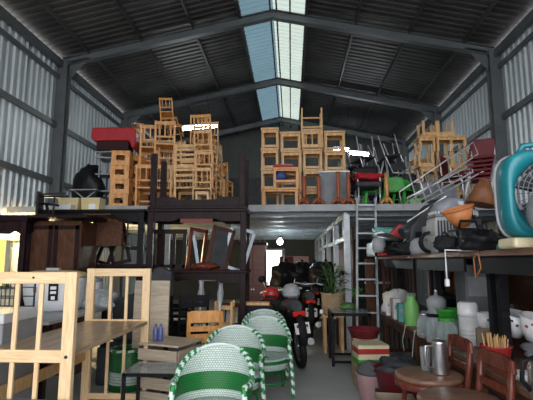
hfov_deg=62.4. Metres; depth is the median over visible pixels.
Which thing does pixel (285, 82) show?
rafter
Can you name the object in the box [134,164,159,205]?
chair
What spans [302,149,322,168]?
stool
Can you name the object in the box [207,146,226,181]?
wooden chair
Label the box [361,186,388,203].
plastic chair
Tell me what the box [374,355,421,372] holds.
heap
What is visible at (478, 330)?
box
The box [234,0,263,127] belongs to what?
purlin
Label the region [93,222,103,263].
frame
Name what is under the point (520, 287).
cabinet
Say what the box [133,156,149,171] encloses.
stool
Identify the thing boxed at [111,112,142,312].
column
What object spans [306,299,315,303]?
tail light
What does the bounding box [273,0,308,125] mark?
skylight
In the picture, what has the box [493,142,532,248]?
box fan
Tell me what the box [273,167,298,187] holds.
stool
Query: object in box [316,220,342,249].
struts
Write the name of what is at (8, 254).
window
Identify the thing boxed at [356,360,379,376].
cloth
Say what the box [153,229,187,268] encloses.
headboard
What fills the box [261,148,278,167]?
stool
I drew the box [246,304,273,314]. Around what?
box
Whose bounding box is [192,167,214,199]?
wooden chair
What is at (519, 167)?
grille
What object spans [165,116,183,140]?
chair
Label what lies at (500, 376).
work table
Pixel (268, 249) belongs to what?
door frame
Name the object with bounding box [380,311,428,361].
work table
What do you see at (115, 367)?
rattan stool
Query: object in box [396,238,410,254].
tool bag
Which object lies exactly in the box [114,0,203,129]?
purlin
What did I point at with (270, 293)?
helmet
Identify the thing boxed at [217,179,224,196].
wooden chair
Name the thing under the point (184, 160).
wooden chair
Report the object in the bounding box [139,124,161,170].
chair
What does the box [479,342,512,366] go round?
basket
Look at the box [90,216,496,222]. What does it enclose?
joist
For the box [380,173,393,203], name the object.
pedestal
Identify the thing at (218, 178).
wooden chair
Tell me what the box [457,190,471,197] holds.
stool
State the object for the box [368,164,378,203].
chair
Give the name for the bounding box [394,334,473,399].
chair
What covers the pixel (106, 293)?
plastic bag
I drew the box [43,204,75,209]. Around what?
tray
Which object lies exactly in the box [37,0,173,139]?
purlin
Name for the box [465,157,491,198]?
chair
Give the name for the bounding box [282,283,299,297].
helmet
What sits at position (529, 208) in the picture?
fan hub
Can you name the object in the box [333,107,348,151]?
lamp
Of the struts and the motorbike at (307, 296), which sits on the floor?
the motorbike at (307, 296)
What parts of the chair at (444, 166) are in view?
backrest, leg, seat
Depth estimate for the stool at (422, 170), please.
8.30 m
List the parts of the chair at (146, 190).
leg, backrest, seat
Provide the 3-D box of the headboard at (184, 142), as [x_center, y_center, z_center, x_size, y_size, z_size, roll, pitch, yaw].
[-2.084,-0.490,9.492,0.618,1.620,0.040,1,-8,-2]
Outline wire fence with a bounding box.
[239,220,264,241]
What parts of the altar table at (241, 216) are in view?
leg, leg, leg, leg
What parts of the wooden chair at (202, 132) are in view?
backrest, seat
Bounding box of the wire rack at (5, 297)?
[0,284,35,306]
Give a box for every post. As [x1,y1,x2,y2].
[164,224,170,268]
[315,242,317,261]
[317,238,320,260]
[321,235,324,289]
[326,230,330,261]
[333,224,339,331]
[343,214,351,349]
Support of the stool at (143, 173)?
on the stool at (139, 193)
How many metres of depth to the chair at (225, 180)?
9.55 m
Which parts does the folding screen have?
rail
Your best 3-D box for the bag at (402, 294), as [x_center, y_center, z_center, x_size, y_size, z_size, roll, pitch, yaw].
[1.808,1.407,6.106,0.434,0.349,0.308,0,-8,3]
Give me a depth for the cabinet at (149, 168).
9.99 m
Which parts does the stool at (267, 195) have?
leg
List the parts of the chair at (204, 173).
backrest, seat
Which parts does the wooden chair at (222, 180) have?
backrest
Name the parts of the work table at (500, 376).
leg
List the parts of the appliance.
panel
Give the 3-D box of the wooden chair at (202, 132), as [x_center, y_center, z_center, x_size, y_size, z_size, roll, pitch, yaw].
[-1.162,-0.925,8.414,0.357,0.739,0.388,-2,-8,11]
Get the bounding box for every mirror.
[258,276,265,282]
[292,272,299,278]
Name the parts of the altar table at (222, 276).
leg, leg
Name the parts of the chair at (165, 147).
seat, backrest, leg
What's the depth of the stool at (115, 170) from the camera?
8.27 m
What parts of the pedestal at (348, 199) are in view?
post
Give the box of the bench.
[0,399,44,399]
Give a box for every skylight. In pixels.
[238,0,280,126]
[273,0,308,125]
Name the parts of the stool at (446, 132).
leg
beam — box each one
[0,5,164,160]
[7,203,524,212]
[398,9,532,159]
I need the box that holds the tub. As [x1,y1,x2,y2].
[435,307,458,332]
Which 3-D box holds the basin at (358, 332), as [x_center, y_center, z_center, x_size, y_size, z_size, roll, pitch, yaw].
[1.223,1.661,5.513,0.428,0.108,0.428,0,-8,3]
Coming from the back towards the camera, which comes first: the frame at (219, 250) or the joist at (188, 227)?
the joist at (188, 227)
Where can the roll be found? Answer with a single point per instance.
(452, 193)
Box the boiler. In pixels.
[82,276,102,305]
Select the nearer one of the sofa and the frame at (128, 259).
the frame at (128, 259)
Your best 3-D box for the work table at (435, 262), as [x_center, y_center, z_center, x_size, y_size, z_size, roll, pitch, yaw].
[2.067,0.914,4.161,0.980,0.810,1.490,0,-8,3]
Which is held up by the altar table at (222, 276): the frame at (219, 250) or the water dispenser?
the frame at (219, 250)
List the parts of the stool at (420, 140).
leg, leg, seat, leg, leg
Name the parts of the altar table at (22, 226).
leg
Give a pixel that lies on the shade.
(441, 205)
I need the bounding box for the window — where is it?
[0,240,12,286]
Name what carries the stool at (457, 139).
on the stool at (466, 153)
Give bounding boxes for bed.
[0,268,151,399]
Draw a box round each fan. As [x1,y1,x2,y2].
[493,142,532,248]
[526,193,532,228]
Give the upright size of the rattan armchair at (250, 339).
0.813 m
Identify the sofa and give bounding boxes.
[91,127,139,152]
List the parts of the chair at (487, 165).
seat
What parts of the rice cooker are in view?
handle, control panel, lid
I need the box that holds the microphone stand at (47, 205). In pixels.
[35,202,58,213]
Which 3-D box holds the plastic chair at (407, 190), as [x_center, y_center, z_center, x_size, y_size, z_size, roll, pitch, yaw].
[2.647,-0.135,8.266,0.470,0.579,0.450,2,-8,-14]
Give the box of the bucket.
[355,371,378,399]
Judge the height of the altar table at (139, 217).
0.800 m
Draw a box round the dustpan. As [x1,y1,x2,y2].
[389,224,403,238]
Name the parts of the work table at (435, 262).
leg, leg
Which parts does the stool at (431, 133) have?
leg, leg, seat, leg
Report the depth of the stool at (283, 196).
8.62 m
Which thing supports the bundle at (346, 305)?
on the table at (331, 342)
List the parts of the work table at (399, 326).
leg, leg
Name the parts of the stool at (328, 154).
leg, seat, leg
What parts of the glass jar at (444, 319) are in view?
lid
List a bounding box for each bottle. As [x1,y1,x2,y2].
[153,324,157,340]
[158,324,162,341]
[404,295,419,325]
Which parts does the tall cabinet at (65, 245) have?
door frame, door, door frame, door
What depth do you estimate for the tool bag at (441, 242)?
3.66 m
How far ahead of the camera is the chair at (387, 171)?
8.85 m
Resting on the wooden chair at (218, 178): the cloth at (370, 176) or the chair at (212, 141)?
the chair at (212, 141)
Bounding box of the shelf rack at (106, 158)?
[95,151,124,205]
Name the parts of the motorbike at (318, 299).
seat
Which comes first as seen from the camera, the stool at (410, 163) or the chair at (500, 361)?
the chair at (500, 361)
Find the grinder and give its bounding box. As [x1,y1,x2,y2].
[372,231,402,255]
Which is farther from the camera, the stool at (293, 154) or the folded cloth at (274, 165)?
the stool at (293, 154)
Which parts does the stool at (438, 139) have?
leg, seat, leg, leg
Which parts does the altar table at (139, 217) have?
leg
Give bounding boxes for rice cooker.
[23,268,86,311]
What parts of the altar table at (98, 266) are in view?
leg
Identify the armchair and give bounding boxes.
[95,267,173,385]
[168,342,254,399]
[205,325,265,399]
[241,309,288,378]
[242,316,294,396]
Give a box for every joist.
[27,210,526,216]
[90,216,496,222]
[125,221,409,226]
[126,226,395,229]
[128,229,372,232]
[128,232,372,234]
[145,234,372,236]
[155,236,373,237]
[170,238,372,239]
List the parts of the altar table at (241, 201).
leg, leg, leg, leg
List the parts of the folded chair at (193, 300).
seat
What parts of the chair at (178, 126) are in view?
seat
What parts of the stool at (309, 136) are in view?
seat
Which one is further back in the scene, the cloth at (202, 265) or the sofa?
the sofa
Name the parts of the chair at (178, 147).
backrest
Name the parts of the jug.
handle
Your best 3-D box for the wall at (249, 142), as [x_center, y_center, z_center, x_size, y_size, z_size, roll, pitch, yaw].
[0.603,0.297,17.609,9.680,7.226,0.030,0,-8,3]
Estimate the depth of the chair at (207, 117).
9.10 m
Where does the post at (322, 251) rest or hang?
on the floor
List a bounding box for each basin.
[347,326,380,338]
[373,362,416,398]
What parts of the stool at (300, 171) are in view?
leg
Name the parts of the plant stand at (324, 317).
leg, leg, leg, leg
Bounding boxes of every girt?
[0,88,96,150]
[0,160,108,202]
[0,234,145,250]
[442,92,532,156]
[474,166,532,186]
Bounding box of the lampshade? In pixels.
[464,178,494,208]
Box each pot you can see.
[409,238,428,254]
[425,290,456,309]
[440,203,473,228]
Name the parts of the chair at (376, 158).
seat, backrest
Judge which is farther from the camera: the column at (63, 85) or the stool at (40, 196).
the column at (63, 85)
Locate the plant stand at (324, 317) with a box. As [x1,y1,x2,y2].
[322,313,343,352]
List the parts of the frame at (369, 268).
post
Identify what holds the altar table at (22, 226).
on the floor
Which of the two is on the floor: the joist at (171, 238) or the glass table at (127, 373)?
the glass table at (127, 373)
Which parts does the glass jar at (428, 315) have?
lid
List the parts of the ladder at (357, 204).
rail, rail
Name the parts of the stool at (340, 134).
leg, seat, leg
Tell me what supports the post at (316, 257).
on the floor
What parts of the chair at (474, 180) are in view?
seat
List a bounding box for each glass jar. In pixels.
[416,312,431,335]
[425,314,441,335]
[436,317,457,336]
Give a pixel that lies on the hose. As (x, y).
(421, 238)
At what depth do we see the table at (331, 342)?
6.25 m
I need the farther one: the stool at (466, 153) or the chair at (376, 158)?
the chair at (376, 158)
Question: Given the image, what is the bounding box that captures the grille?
[517,165,532,212]
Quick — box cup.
[477,311,489,327]
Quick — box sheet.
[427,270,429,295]
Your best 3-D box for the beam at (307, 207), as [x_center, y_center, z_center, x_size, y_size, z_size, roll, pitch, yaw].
[0.065,0.145,7.764,9.580,0.115,0.060,0,-8,3]
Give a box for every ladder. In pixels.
[356,198,379,340]
[398,141,478,203]
[407,164,473,203]
[414,164,484,203]
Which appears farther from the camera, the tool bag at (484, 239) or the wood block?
the wood block
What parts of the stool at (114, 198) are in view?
panel, panel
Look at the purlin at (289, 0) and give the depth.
11.33 m
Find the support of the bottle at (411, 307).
on the work table at (399, 326)
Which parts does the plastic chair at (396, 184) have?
backrest, seat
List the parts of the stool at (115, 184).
panel, panel, panel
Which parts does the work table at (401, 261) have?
leg, leg, leg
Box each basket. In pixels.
[372,227,393,240]
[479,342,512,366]
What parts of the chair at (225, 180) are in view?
backrest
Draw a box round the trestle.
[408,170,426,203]
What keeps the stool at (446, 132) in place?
on the stool at (438, 139)
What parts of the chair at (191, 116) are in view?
backrest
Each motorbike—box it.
[258,272,313,368]
[290,271,322,337]
[311,286,322,322]
[318,271,343,333]
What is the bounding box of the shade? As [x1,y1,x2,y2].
[428,198,477,216]
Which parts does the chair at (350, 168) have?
seat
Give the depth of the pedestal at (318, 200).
7.98 m
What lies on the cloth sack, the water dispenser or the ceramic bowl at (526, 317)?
the ceramic bowl at (526, 317)
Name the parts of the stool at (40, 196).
seat, leg, leg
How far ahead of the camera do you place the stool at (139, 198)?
8.64 m
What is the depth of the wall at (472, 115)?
9.15 m
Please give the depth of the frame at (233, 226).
6.66 m
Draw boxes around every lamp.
[182,86,216,129]
[277,236,282,244]
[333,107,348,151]
[349,107,369,155]
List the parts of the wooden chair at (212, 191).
backrest, seat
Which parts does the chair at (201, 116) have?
backrest, seat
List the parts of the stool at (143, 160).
panel, panel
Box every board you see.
[0,214,106,221]
[132,281,170,378]
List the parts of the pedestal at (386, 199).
post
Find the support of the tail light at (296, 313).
attached to the motorbike at (291, 308)
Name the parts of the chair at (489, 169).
seat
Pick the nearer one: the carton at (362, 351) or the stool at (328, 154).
the carton at (362, 351)
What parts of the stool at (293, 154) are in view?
leg, seat, leg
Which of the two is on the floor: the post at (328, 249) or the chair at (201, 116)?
the post at (328, 249)
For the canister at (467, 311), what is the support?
on the work table at (518, 352)
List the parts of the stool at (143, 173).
panel, panel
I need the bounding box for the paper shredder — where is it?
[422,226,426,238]
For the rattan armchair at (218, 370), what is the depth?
3.45 m
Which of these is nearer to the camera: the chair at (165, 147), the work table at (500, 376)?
the work table at (500, 376)
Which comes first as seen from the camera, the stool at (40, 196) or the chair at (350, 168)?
the stool at (40, 196)
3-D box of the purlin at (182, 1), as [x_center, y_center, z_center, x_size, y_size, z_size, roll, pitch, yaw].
[-1.753,-4.138,7.912,0.035,0.080,20.700,0,-8,3]
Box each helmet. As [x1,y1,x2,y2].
[263,286,278,299]
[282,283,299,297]
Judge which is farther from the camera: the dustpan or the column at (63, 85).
the column at (63, 85)
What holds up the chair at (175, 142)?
on the chair at (182, 196)
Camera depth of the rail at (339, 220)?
9.91 m
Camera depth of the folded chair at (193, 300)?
5.75 m
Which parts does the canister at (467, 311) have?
lid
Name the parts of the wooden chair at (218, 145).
backrest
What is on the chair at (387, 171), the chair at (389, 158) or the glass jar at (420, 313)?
the chair at (389, 158)
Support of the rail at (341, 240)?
attached to the post at (335, 247)
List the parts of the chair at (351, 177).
backrest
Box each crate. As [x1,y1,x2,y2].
[138,336,201,399]
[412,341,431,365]
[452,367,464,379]
[465,216,481,228]
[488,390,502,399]
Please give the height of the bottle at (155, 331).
0.180 m
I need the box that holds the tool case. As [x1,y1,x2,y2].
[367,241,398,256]
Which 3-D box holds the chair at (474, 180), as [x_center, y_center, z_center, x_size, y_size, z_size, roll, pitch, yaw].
[3.776,-0.334,7.836,0.422,0.851,0.421,-5,-9,31]
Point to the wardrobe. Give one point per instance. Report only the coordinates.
(258, 253)
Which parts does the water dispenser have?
lid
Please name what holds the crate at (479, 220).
on the work table at (435, 262)
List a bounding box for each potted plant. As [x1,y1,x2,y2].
[311,261,351,315]
[339,287,365,305]
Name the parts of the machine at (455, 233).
handle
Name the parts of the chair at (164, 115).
backrest, seat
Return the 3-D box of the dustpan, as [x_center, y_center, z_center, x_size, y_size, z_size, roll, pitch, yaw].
[1.881,0.459,6.122,0.424,0.232,0.154,0,-8,3]
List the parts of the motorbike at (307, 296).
seat, number plate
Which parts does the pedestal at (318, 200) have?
post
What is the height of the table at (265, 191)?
0.330 m
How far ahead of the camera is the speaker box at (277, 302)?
6.91 m
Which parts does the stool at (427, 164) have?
leg, leg, seat, leg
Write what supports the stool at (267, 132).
on the stool at (265, 152)
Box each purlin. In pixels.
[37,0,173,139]
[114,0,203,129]
[180,0,237,135]
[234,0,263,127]
[268,0,279,125]
[275,0,283,125]
[289,0,290,127]
[298,0,308,128]
[327,0,362,125]
[354,0,426,139]
[383,0,498,143]
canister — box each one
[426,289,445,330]
[457,301,478,345]
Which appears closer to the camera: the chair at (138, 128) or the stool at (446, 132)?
the stool at (446, 132)
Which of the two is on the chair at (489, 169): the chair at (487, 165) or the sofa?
the chair at (487, 165)
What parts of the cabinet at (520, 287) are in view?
door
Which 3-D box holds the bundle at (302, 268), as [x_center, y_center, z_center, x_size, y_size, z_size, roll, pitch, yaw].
[0.819,1.675,10.179,0.710,0.614,0.649,7,-10,-39]
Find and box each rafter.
[62,9,272,67]
[123,77,277,118]
[175,116,280,143]
[273,9,494,56]
[277,77,438,113]
[281,117,405,145]
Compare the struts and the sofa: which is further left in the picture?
the sofa
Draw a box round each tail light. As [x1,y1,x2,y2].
[292,310,304,316]
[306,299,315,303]
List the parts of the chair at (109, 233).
backrest, seat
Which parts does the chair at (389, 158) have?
leg, seat, backrest, leg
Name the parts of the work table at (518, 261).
leg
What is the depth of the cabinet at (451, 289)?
6.43 m
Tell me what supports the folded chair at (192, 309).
on the folded chair at (175, 305)
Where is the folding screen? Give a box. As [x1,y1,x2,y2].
[318,171,349,203]
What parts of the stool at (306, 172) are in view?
seat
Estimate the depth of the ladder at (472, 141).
7.79 m
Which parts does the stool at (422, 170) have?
leg, seat, leg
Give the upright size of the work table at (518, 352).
0.720 m
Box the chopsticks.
[481,332,508,347]
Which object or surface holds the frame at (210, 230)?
on the altar table at (222, 276)
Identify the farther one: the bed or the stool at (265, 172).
the stool at (265, 172)
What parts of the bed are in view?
rail, rail, rail, post, post, rail, rail, rail, post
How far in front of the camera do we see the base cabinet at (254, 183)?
10.77 m
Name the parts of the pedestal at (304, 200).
post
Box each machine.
[447,220,481,251]
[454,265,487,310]
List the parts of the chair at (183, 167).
backrest, seat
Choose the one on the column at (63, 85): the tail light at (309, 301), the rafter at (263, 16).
the rafter at (263, 16)
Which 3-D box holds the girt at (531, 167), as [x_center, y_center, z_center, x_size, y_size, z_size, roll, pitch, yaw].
[4.797,-0.751,7.070,0.055,0.120,20.700,0,-8,3]
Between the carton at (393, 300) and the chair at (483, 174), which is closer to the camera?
the carton at (393, 300)
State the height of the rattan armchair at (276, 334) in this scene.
0.813 m
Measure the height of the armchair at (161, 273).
1.390 m
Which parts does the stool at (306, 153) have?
leg, seat, leg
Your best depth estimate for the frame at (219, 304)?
6.34 m
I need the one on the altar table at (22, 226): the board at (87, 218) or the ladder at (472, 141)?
the board at (87, 218)
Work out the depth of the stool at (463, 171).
8.27 m
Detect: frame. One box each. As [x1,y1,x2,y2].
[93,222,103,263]
[97,246,115,263]
[109,223,131,263]
[185,227,207,269]
[192,229,211,262]
[197,280,223,325]
[205,225,235,269]
[228,224,255,269]
[267,248,284,261]
[364,259,389,326]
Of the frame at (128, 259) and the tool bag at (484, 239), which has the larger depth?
the frame at (128, 259)
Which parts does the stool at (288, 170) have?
leg, seat, leg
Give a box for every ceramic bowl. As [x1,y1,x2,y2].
[510,308,523,337]
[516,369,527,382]
[519,311,532,341]
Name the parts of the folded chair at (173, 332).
backrest, seat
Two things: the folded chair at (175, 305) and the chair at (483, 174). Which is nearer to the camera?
the folded chair at (175, 305)
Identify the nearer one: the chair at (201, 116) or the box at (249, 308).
the box at (249, 308)
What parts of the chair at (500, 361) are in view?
seat, leg, rail, rail, leg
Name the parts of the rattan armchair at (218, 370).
seat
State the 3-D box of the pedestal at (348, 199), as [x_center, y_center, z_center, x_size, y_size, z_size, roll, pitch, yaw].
[1.480,-0.196,7.935,0.243,0.597,0.243,-3,-9,19]
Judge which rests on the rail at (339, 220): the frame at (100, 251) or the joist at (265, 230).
the joist at (265, 230)
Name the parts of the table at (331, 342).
leg, leg, frame, leg, leg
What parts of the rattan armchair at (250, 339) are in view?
seat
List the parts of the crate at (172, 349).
corner post, corner post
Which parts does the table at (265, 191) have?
leg, leg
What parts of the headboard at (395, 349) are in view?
post, rail, post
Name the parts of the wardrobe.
door, door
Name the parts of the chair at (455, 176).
backrest, seat, leg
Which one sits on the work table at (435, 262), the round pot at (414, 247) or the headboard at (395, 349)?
the round pot at (414, 247)
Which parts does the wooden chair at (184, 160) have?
seat, backrest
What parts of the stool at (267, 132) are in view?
leg, seat, leg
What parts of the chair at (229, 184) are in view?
backrest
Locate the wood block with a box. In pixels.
[246,301,269,304]
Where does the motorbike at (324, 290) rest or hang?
on the floor
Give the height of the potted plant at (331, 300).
0.900 m
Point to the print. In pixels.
(52, 288)
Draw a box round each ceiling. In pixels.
[0,0,259,143]
[300,0,532,143]
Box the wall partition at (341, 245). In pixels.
[325,227,354,296]
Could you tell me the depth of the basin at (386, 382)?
4.14 m
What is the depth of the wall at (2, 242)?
9.78 m
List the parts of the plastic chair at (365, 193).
leg, seat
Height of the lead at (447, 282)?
0.276 m
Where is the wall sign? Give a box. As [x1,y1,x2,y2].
[279,256,308,262]
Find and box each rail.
[315,212,346,241]
[315,237,343,251]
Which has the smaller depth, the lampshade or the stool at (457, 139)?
the lampshade
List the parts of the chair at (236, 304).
backrest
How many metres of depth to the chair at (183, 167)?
8.43 m
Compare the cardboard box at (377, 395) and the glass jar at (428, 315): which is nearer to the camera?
the cardboard box at (377, 395)
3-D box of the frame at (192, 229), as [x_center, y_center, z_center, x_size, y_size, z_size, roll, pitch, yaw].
[-1.046,0.736,6.604,0.371,0.651,0.030,6,-10,-37]
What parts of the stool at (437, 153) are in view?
leg, leg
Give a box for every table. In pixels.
[0,218,43,305]
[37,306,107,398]
[43,209,155,263]
[69,189,100,197]
[96,264,155,280]
[121,362,178,399]
[146,208,250,269]
[148,152,249,210]
[152,269,250,324]
[262,188,297,204]
[328,308,370,366]
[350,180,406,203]
[378,255,472,295]
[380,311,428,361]
[410,252,498,340]
[413,329,529,389]
[460,247,532,359]
[473,358,531,399]
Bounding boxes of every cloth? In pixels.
[191,262,219,269]
[273,164,292,166]
[352,172,383,181]
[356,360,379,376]
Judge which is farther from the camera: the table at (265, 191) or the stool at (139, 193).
the stool at (139, 193)
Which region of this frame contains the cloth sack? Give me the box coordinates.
[519,342,532,356]
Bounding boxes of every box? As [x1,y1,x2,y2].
[57,198,80,208]
[81,198,105,208]
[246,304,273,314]
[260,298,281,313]
[374,392,415,399]
[407,198,421,203]
[475,327,489,347]
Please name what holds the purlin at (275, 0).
attached to the rafter
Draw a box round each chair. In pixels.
[83,213,131,246]
[131,122,143,138]
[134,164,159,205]
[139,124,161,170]
[150,165,173,196]
[154,121,175,163]
[159,98,173,128]
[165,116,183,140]
[166,174,184,199]
[167,142,182,164]
[168,295,185,378]
[173,164,201,199]
[173,302,193,327]
[173,303,194,325]
[174,294,209,336]
[175,144,201,187]
[180,140,207,187]
[186,310,222,345]
[190,115,206,149]
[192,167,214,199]
[193,114,215,151]
[194,130,217,171]
[195,151,213,188]
[199,117,213,133]
[200,141,219,175]
[200,176,218,198]
[201,122,220,160]
[203,158,220,194]
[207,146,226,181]
[207,165,222,196]
[213,162,232,196]
[214,180,226,196]
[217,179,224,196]
[222,302,239,324]
[301,107,322,147]
[339,155,364,196]
[345,136,378,172]
[346,145,367,175]
[353,167,381,203]
[356,159,383,201]
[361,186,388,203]
[367,134,407,173]
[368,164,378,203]
[374,143,399,178]
[379,177,406,203]
[385,156,408,199]
[392,180,422,203]
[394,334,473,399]
[416,348,516,399]
[438,155,470,198]
[439,161,469,198]
[464,163,490,199]
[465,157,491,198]
[466,153,493,195]
[467,145,496,186]
[467,149,493,191]
[468,138,496,182]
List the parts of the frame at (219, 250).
panel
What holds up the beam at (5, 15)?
attached to the column
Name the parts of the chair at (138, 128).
seat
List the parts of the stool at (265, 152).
leg, seat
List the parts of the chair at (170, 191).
backrest, seat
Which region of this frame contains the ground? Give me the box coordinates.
[267,270,270,284]
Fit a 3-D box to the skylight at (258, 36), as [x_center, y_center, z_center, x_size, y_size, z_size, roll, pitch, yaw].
[-0.350,-4.513,8.069,0.790,0.210,21.060,0,-8,3]
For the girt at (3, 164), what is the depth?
8.62 m
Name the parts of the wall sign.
red panel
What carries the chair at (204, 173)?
on the wooden chair at (212, 191)
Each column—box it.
[47,57,89,203]
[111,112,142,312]
[154,153,165,269]
[391,141,413,294]
[417,107,443,179]
[465,48,508,233]
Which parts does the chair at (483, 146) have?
seat, backrest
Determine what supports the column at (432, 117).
on the floor
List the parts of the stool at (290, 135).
leg, seat, leg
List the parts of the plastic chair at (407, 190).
leg, backrest, seat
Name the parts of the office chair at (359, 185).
backrest, seat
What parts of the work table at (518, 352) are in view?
leg, leg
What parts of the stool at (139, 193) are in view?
panel, panel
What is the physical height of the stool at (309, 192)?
0.405 m
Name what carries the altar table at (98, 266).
on the floor
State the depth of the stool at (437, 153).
8.31 m
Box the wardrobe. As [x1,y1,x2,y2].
[239,242,267,300]
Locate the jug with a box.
[424,339,448,375]
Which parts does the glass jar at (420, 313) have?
lid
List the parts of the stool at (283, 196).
leg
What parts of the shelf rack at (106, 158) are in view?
post, shelf, shelf, post, shelf, shelf, panel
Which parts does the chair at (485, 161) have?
seat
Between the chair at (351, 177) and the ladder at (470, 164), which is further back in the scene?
the chair at (351, 177)
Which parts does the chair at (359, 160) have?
leg, seat, leg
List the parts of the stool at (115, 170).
panel, seat, panel, panel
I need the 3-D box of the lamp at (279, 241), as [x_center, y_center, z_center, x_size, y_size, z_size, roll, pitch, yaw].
[0.351,0.898,11.485,0.156,0.544,0.156,0,-8,3]
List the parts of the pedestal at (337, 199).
post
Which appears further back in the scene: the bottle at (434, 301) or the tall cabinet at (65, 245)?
the tall cabinet at (65, 245)
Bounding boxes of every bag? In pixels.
[71,164,104,197]
[80,289,119,308]
[272,171,286,179]
[381,289,408,313]
[384,240,400,254]
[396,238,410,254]
[433,230,457,252]
[457,224,502,250]
[490,229,507,238]
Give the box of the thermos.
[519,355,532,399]
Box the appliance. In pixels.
[403,196,445,241]
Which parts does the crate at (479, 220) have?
handle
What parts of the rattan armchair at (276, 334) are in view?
seat, leg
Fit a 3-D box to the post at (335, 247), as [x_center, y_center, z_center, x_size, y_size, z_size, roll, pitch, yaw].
[1.497,1.642,9.395,0.100,2.270,0.100,0,-8,3]
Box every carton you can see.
[351,337,377,378]
[352,341,389,389]
[385,302,390,315]
[391,298,399,318]
[396,303,404,321]
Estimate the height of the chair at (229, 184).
0.758 m
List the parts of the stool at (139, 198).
panel, panel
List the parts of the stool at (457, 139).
seat, leg, leg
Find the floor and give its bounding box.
[45,299,426,399]
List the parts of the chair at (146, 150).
backrest, seat, leg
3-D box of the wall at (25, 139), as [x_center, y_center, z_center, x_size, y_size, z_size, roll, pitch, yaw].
[-4.777,-0.495,7.575,0.041,6.006,20.715,0,-8,3]
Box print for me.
[50,286,55,299]
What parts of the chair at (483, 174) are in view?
seat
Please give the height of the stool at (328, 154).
0.395 m
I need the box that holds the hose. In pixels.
[418,231,430,252]
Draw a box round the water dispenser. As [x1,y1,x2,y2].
[426,214,454,253]
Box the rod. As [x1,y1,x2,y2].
[372,235,397,240]
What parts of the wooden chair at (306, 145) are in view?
leg, seat, backrest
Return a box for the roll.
[414,182,459,203]
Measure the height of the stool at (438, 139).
0.300 m
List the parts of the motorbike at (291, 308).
seat, number plate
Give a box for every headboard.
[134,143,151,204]
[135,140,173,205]
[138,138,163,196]
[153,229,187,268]
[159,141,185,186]
[382,259,416,351]
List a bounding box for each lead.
[444,249,461,286]
[473,251,481,278]
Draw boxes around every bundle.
[269,259,297,288]
[295,259,310,285]
[308,259,340,287]
[339,302,355,309]
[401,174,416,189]
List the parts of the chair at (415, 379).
leg, seat, leg, rail, rail, leg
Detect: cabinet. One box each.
[22,221,96,375]
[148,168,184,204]
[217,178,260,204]
[444,271,455,294]
[507,274,532,311]
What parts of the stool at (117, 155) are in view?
panel, seat, panel, panel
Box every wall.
[0,18,164,317]
[0,240,6,284]
[166,123,405,299]
[401,23,532,305]
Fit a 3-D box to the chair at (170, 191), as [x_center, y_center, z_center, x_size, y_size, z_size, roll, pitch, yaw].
[-2.029,-0.228,8.562,0.400,0.842,0.456,1,-8,-5]
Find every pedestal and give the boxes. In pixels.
[298,176,310,204]
[312,176,325,203]
[331,171,344,203]
[341,172,355,203]
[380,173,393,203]
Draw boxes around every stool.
[35,191,68,214]
[108,344,138,392]
[109,193,132,205]
[110,164,133,179]
[110,179,133,195]
[111,150,134,166]
[132,169,149,184]
[132,196,147,205]
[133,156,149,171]
[133,182,148,197]
[195,191,210,198]
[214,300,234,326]
[261,127,279,147]
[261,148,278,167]
[261,168,278,188]
[261,189,278,204]
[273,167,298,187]
[280,131,300,150]
[281,150,301,169]
[281,170,301,189]
[281,190,301,204]
[301,129,321,148]
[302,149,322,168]
[302,169,322,188]
[302,189,316,204]
[323,130,344,152]
[323,150,345,169]
[408,159,425,173]
[413,136,435,155]
[413,151,434,170]
[415,167,437,183]
[417,121,438,136]
[429,167,451,181]
[430,152,453,166]
[431,135,452,154]
[432,120,454,135]
[446,135,466,154]
[446,151,467,166]
[451,167,466,185]
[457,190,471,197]
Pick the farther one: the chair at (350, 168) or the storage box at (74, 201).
the chair at (350, 168)
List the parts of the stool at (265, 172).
leg, seat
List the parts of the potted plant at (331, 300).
stem, pot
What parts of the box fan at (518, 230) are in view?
edge trim, handle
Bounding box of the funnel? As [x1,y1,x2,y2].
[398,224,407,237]

